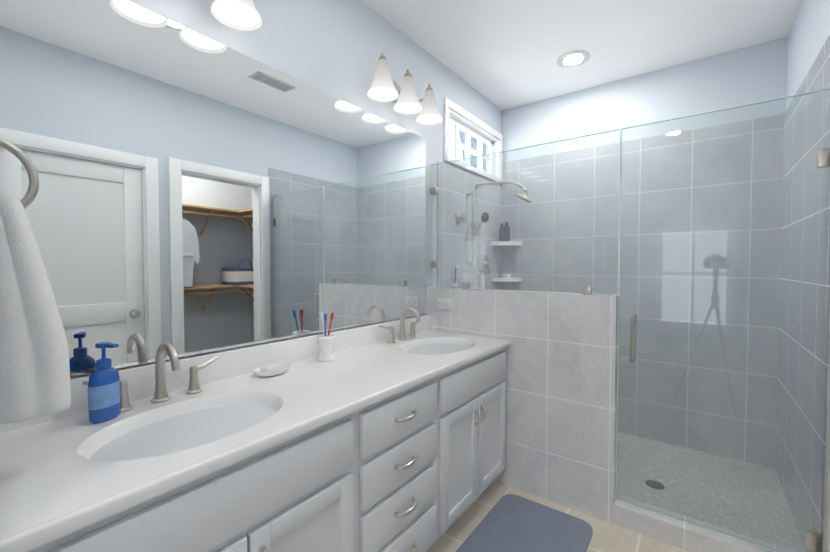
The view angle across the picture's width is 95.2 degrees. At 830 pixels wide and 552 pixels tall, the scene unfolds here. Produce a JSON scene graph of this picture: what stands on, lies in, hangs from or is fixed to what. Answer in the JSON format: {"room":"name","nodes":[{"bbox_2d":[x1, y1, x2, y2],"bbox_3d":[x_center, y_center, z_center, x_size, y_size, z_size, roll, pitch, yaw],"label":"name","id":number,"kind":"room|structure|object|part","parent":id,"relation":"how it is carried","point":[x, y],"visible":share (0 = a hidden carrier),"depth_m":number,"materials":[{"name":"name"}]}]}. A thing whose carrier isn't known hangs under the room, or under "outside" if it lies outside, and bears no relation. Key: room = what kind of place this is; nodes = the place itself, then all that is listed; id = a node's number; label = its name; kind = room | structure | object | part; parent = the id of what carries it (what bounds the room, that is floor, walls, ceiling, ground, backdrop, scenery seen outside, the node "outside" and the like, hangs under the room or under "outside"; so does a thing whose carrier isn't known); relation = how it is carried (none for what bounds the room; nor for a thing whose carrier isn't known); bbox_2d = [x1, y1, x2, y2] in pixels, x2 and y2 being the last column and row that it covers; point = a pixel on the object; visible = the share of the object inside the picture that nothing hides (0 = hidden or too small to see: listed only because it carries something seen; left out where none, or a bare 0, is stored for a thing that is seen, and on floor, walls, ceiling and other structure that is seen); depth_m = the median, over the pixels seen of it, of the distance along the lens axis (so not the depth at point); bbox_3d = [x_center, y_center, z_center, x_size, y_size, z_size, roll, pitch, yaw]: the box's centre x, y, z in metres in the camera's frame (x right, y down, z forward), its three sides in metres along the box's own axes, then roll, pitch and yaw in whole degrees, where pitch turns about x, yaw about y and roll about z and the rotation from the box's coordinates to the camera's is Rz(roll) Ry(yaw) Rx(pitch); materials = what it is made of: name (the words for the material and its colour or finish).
{"room":"bathroom","nodes":[
{"label":"bathroom","id":0,"kind":"room"},
{"bbox_2d":[70,0,501,378],"bbox_3d":[-0.636,-0.106,1.735,0.150,2.740,4.900,1,2,37],"label":"wall","id":1,"kind":"structure","parent":0,"point":[335,48],"depth_m":1.97,"materials":[{"name":"paint"}]},
{"bbox_2d":[0,0,425,376],"bbox_3d":[-0.555,-0.306,1.702,0.010,1.167,2.084,1,2,37],"label":"vanity mirror","id":2,"kind":"object","parent":1,"relation":"attached to","point":[197,193],"visible":1,"depth_m":1.36,"materials":[{"name":"silver mirror"}]},
{"bbox_2d":[211,0,261,30],"bbox_3d":[-0.786,-1.037,1.197,0.218,0.222,0.598,1,2,37],"label":"sconce","id":3,"kind":"object","parent":1,"relation":"attached to","point":[242,15],"visible":1,"depth_m":1.36,"materials":[{"name":"white glass"}]},
{"bbox_2d":[367,52,442,124],"bbox_3d":[-0.059,-1.064,2.171,0.218,0.222,0.598,1,2,37],"label":"sconce","id":4,"kind":"object","parent":1,"relation":"attached to","point":[384,87],"visible":1,"depth_m":2.12,"materials":[{"name":"white glass"}]},
{"bbox_2d":[455,210,465,223],"bbox_3d":[0.351,-0.447,2.861,0.056,0.100,0.100,1,2,37],"label":"trim","id":5,"kind":"structure","parent":1,"relation":"attached to","point":[458,214],"depth_m":2.85,"materials":[{"name":"silver metal"}]},
{"bbox_2d":[437,161,501,289],"bbox_3d":[0.480,0.204,3.107,0.008,2.045,1.080,1,2,37],"label":"wall tile","id":6,"kind":"structure","parent":1,"relation":"attached to","point":[451,210],"depth_m":2.96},
{"bbox_2d":[452,266,458,286],"bbox_3d":[0.298,0.004,2.814,0.040,0.162,0.040,1,2,37],"label":"holder","id":7,"kind":"object","parent":6,"relation":"attached to","point":[455,283],"depth_m":2.81,"materials":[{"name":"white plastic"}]},
{"bbox_2d":[466,190,488,288],"bbox_3d":[0.544,-0.228,3.019,0.183,0.887,0.274,1,2,37],"label":"slide rail","id":8,"kind":"object","parent":6,"relation":"attached to","point":[474,234],"depth_m":2.95,"materials":[{"name":"silver metal"}]},
{"bbox_2d":[475,181,530,202],"bbox_3d":[0.700,-0.665,2.997,0.446,0.212,0.143,1,2,37],"label":"shower head","id":9,"kind":"object","parent":6,"relation":"attached to","point":[522,195],"depth_m":2.92},
{"bbox_2d":[444,97,503,181],"bbox_3d":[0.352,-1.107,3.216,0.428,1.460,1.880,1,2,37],"label":"transom","id":10,"kind":"object","parent":1,"relation":"in","point":[464,138],"visible":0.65,"depth_m":3.13,"materials":[{"name":"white glass"}]},
{"bbox_3d":[0.451,-1.055,3.144,0.006,0.336,0.856,1,2,37],"label":"glass","id":11,"kind":"part","parent":10,"relation":"part of","materials":[{"name":"clear glass"}]},
{"bbox_2d":[480,255,490,273],"bbox_3d":[0.615,-0.097,3.223,0.056,0.170,0.170,1,2,37],"label":"trim","id":12,"kind":"structure","parent":1,"relation":"attached to","point":[485,264],"depth_m":3.20,"materials":[{"name":"silver metal"}]},
{"bbox_2d":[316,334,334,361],"bbox_3d":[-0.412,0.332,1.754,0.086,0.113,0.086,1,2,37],"label":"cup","id":13,"kind":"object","parent":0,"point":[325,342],"depth_m":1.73,"materials":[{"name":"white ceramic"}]},
{"bbox_2d":[427,287,619,523],"bbox_3d":[0.579,0.669,2.297,1.150,1.160,0.120,1,2,37],"label":"wall","id":14,"kind":"structure","parent":0,"point":[561,386],"depth_m":2.08,"materials":[{"name":"tile"}]},
{"bbox_2d":[437,298,451,309],"bbox_3d":[0.192,0.183,2.492,0.116,0.072,0.008,1,2,37],"label":"electrical outlet plate","id":15,"kind":"object","parent":14,"relation":"attached to","point":[444,303],"visible":1,"depth_m":2.49,"materials":[{"name":"white plastic"}]},
{"bbox_2d":[431,128,620,294],"bbox_3d":[0.580,-0.333,2.269,1.151,0.843,0.044,1,2,37],"label":"glass panel","id":16,"kind":"object","parent":14,"relation":"on","point":[587,289],"visible":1,"depth_m":2.19,"materials":[{"name":"clear glass"}]},
{"bbox_2d":[613,494,795,551],"bbox_3d":[1.337,1.215,1.746,0.742,0.100,0.110,1,2,37],"label":"sill","id":17,"kind":"structure","parent":14,"relation":"attached to","point":[679,533],"depth_m":1.77,"materials":[{"name":"tile"}]},
{"bbox_2d":[426,481,688,551],"bbox_3d":[0.626,1.350,0.833,3.300,0.120,4.900,1,2,37],"label":"floor","id":18,"kind":"structure","parent":0,"point":[608,537],"depth_m":1.87,"materials":[{"name":"tile"}]},
{"bbox_2d":[0,314,509,551],"bbox_3d":[-0.298,0.780,1.558,0.625,0.980,2.113,1,2,37],"label":"bathroom vanity","id":19,"kind":"object","parent":18,"relation":"on","point":[368,438],"visible":1,"depth_m":1.17,"materials":[{"name":"white wood"}]},
{"bbox_2d":[88,342,120,423],"bbox_3d":[-0.873,0.298,1.068,0.074,0.218,0.077,1,2,37],"label":"soap bottle","id":20,"kind":"object","parent":19,"relation":"on","point":[104,396],"visible":1,"depth_m":1.06,"materials":[{"name":"blue plastic"}]},
{"bbox_2d":[83,342,219,412],"bbox_3d":[-0.782,0.306,1.194,0.160,0.196,0.384,1,2,37],"label":"faucet","id":21,"kind":"object","parent":19,"relation":"on","point":[160,394],"visible":0.73,"depth_m":1.21,"materials":[{"name":"silver metal"}]},
{"bbox_2d":[253,363,290,376],"bbox_3d":[-0.575,0.378,1.528,0.110,0.034,0.158,1,2,37],"label":"soap dish","id":22,"kind":"object","parent":19,"relation":"on","point":[274,369],"visible":0.98,"depth_m":1.51,"materials":[{"name":"white ceramic"}]},
{"bbox_2d":[316,313,334,361],"bbox_3d":[-0.412,0.279,1.753,0.086,0.220,0.086,1,2,37],"label":"toothbrush holder","id":23,"kind":"object","parent":19,"relation":"on","point":[325,341],"visible":1,"depth_m":1.73,"materials":[{"name":"white ceramic"}]},
{"bbox_2d":[379,307,420,342],"bbox_3d":[-0.032,0.278,2.199,0.160,0.196,0.384,1,2,37],"label":"faucet","id":24,"kind":"object","parent":19,"relation":"on","point":[402,336],"visible":1,"depth_m":2.21,"materials":[{"name":"silver metal"}]},
{"bbox_2d":[456,494,592,551],"bbox_3d":[0.470,1.257,1.708,0.470,0.015,0.820,1,2,37],"label":"bath rug","id":25,"kind":"object","parent":18,"relation":"on","point":[512,523],"visible":0.92,"depth_m":1.85,"materials":[{"name":"fabric"}]},
{"bbox_2d":[617,432,805,551],"bbox_3d":[1.239,1.238,2.570,1.900,0.008,1.080,1,2,37],"label":"pebble shower floor","id":26,"kind":"structure","parent":18,"relation":"on","point":[721,501],"depth_m":2.22,"materials":[{"name":"grey stone"}]},
{"bbox_2d":[645,480,664,489],"bbox_3d":[1.427,1.241,2.254,0.100,0.002,0.100,1,2,37],"label":"drain cover","id":27,"kind":"object","parent":26,"relation":"on","point":[650,483],"depth_m":2.25,"materials":[{"name":"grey metal"}]},
{"bbox_2d":[362,0,801,110],"bbox_3d":[0.626,-1.509,0.753,3.300,0.120,4.900,1,2,37],"label":"ceiling","id":28,"kind":"structure","parent":0,"point":[501,55],"depth_m":2.34,"materials":[{"name":"paint"}]},
{"bbox_2d":[557,50,589,66],"bbox_3d":[1.092,-1.496,2.615,0.210,0.009,0.210,1,2,37],"label":"recessed light","id":29,"kind":"object","parent":28,"relation":"in","point":[576,58],"visible":1,"depth_m":2.61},
{"bbox_2d":[502,36,787,161],"bbox_3d":[2.107,-0.131,2.650,3.150,2.740,0.150,1,2,37],"label":"wall","id":30,"kind":"structure","parent":0,"point":[748,75],"depth_m":2.77,"materials":[{"name":"paint"}]},
{"bbox_2d":[492,278,521,281],"bbox_3d":[0.823,0.032,3.385,0.203,0.034,0.203,1,2,37],"label":"corner shelf","id":31,"kind":"object","parent":30,"relation":"attached to","point":[503,280],"depth_m":3.33,"materials":[{"name":"white ceramic"}]},
{"bbox_2d":[502,273,509,277],"bbox_3d":[0.819,-0.007,3.411,0.080,0.040,0.059,1,2,37],"label":"soap bar","id":32,"kind":"object","parent":31,"relation":"on","point":[505,276],"depth_m":3.38,"materials":[{"name":"plastic"}]},
{"bbox_2d":[492,241,521,245],"bbox_3d":[0.823,-0.288,3.376,0.203,0.034,0.203,1,2,37],"label":"corner shelf","id":33,"kind":"object","parent":30,"relation":"attached to","point":[504,243],"depth_m":3.33,"materials":[{"name":"white ceramic"}]},
{"bbox_2d":[499,222,507,240],"bbox_3d":[0.771,-0.385,3.361,0.054,0.160,0.053,1,2,37],"label":"shampoo bottle","id":34,"kind":"object","parent":33,"relation":"on","point":[506,227],"depth_m":3.35,"materials":[{"name":"plastic"}]},
{"bbox_2d":[507,225,509,240],"bbox_3d":[0.824,-0.397,3.415,0.064,0.180,0.044,1,2,37],"label":"shampoo bottle","id":35,"kind":"object","parent":33,"relation":"on","point":[508,228],"depth_m":3.39,"materials":[{"name":"plastic"}]},
{"bbox_2d":[501,114,783,468],"bbox_3d":[1.559,0.099,2.967,1.900,2.262,0.008,1,2,37],"label":"wall tile","id":36,"kind":"structure","parent":30,"relation":"attached to","point":[661,216],"depth_m":2.71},
{"bbox_2d":[786,0,829,551],"bbox_3d":[0.988,-0.072,0.523,0.138,2.740,4.600,1,2,37],"label":"wall","id":37,"kind":"structure","parent":0,"point":[809,33],"depth_m":1.84,"materials":[{"name":"paint"}]},
{"bbox_2d":[775,35,829,551],"bbox_3d":[1.961,0.128,1.924,0.008,2.262,1.200,1,2,37],"label":"wall tile","id":38,"kind":"structure","parent":37,"relation":"attached to","point":[817,77],"depth_m":1.82,"materials":[{"name":"grey tile"}]},
{"bbox_2d":[805,148,829,551],"bbox_3d":[1.616,0.306,1.513,0.046,1.610,0.030,1,2,37],"label":"door hinge","id":39,"kind":"object","parent":38,"relation":"attached to","point":[813,541],"depth_m":1.51,"materials":[{"name":"silver metal"}]},
{"bbox_2d":[616,89,829,551],"bbox_3d":[1.336,0.209,1.719,0.728,1.888,0.118,1,2,37],"label":"shower door","id":40,"kind":"structure","parent":39,"relation":"attached to","point":[633,336],"depth_m":1.68,"materials":[{"name":"clear glass"}]},
{"bbox_3d":[1.097,0.310,1.901,0.016,0.239,0.118,1,2,37],"label":"handle","id":41,"kind":"part","parent":40,"relation":"part of","materials":[{"name":"silver metal"}]},
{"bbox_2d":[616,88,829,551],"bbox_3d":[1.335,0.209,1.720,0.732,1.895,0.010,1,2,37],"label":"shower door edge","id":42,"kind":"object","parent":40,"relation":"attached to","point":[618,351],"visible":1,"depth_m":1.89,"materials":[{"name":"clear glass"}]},
{"bbox_3d":[-0.949,-0.075,0.622,0.680,2.740,0.120,1,2,37],"label":"wall","id":43,"kind":"structure","parent":0,"visible":0},
{"bbox_2d":[0,137,70,423],"bbox_3d":[-0.852,-0.014,0.759,0.158,0.609,0.213,1,2,37],"label":"towel ring","id":44,"kind":"object","parent":43,"relation":"attached to","point":[34,369],"visible":1,"depth_m":0.76,"materials":[{"name":"white fabric"}]}
]}

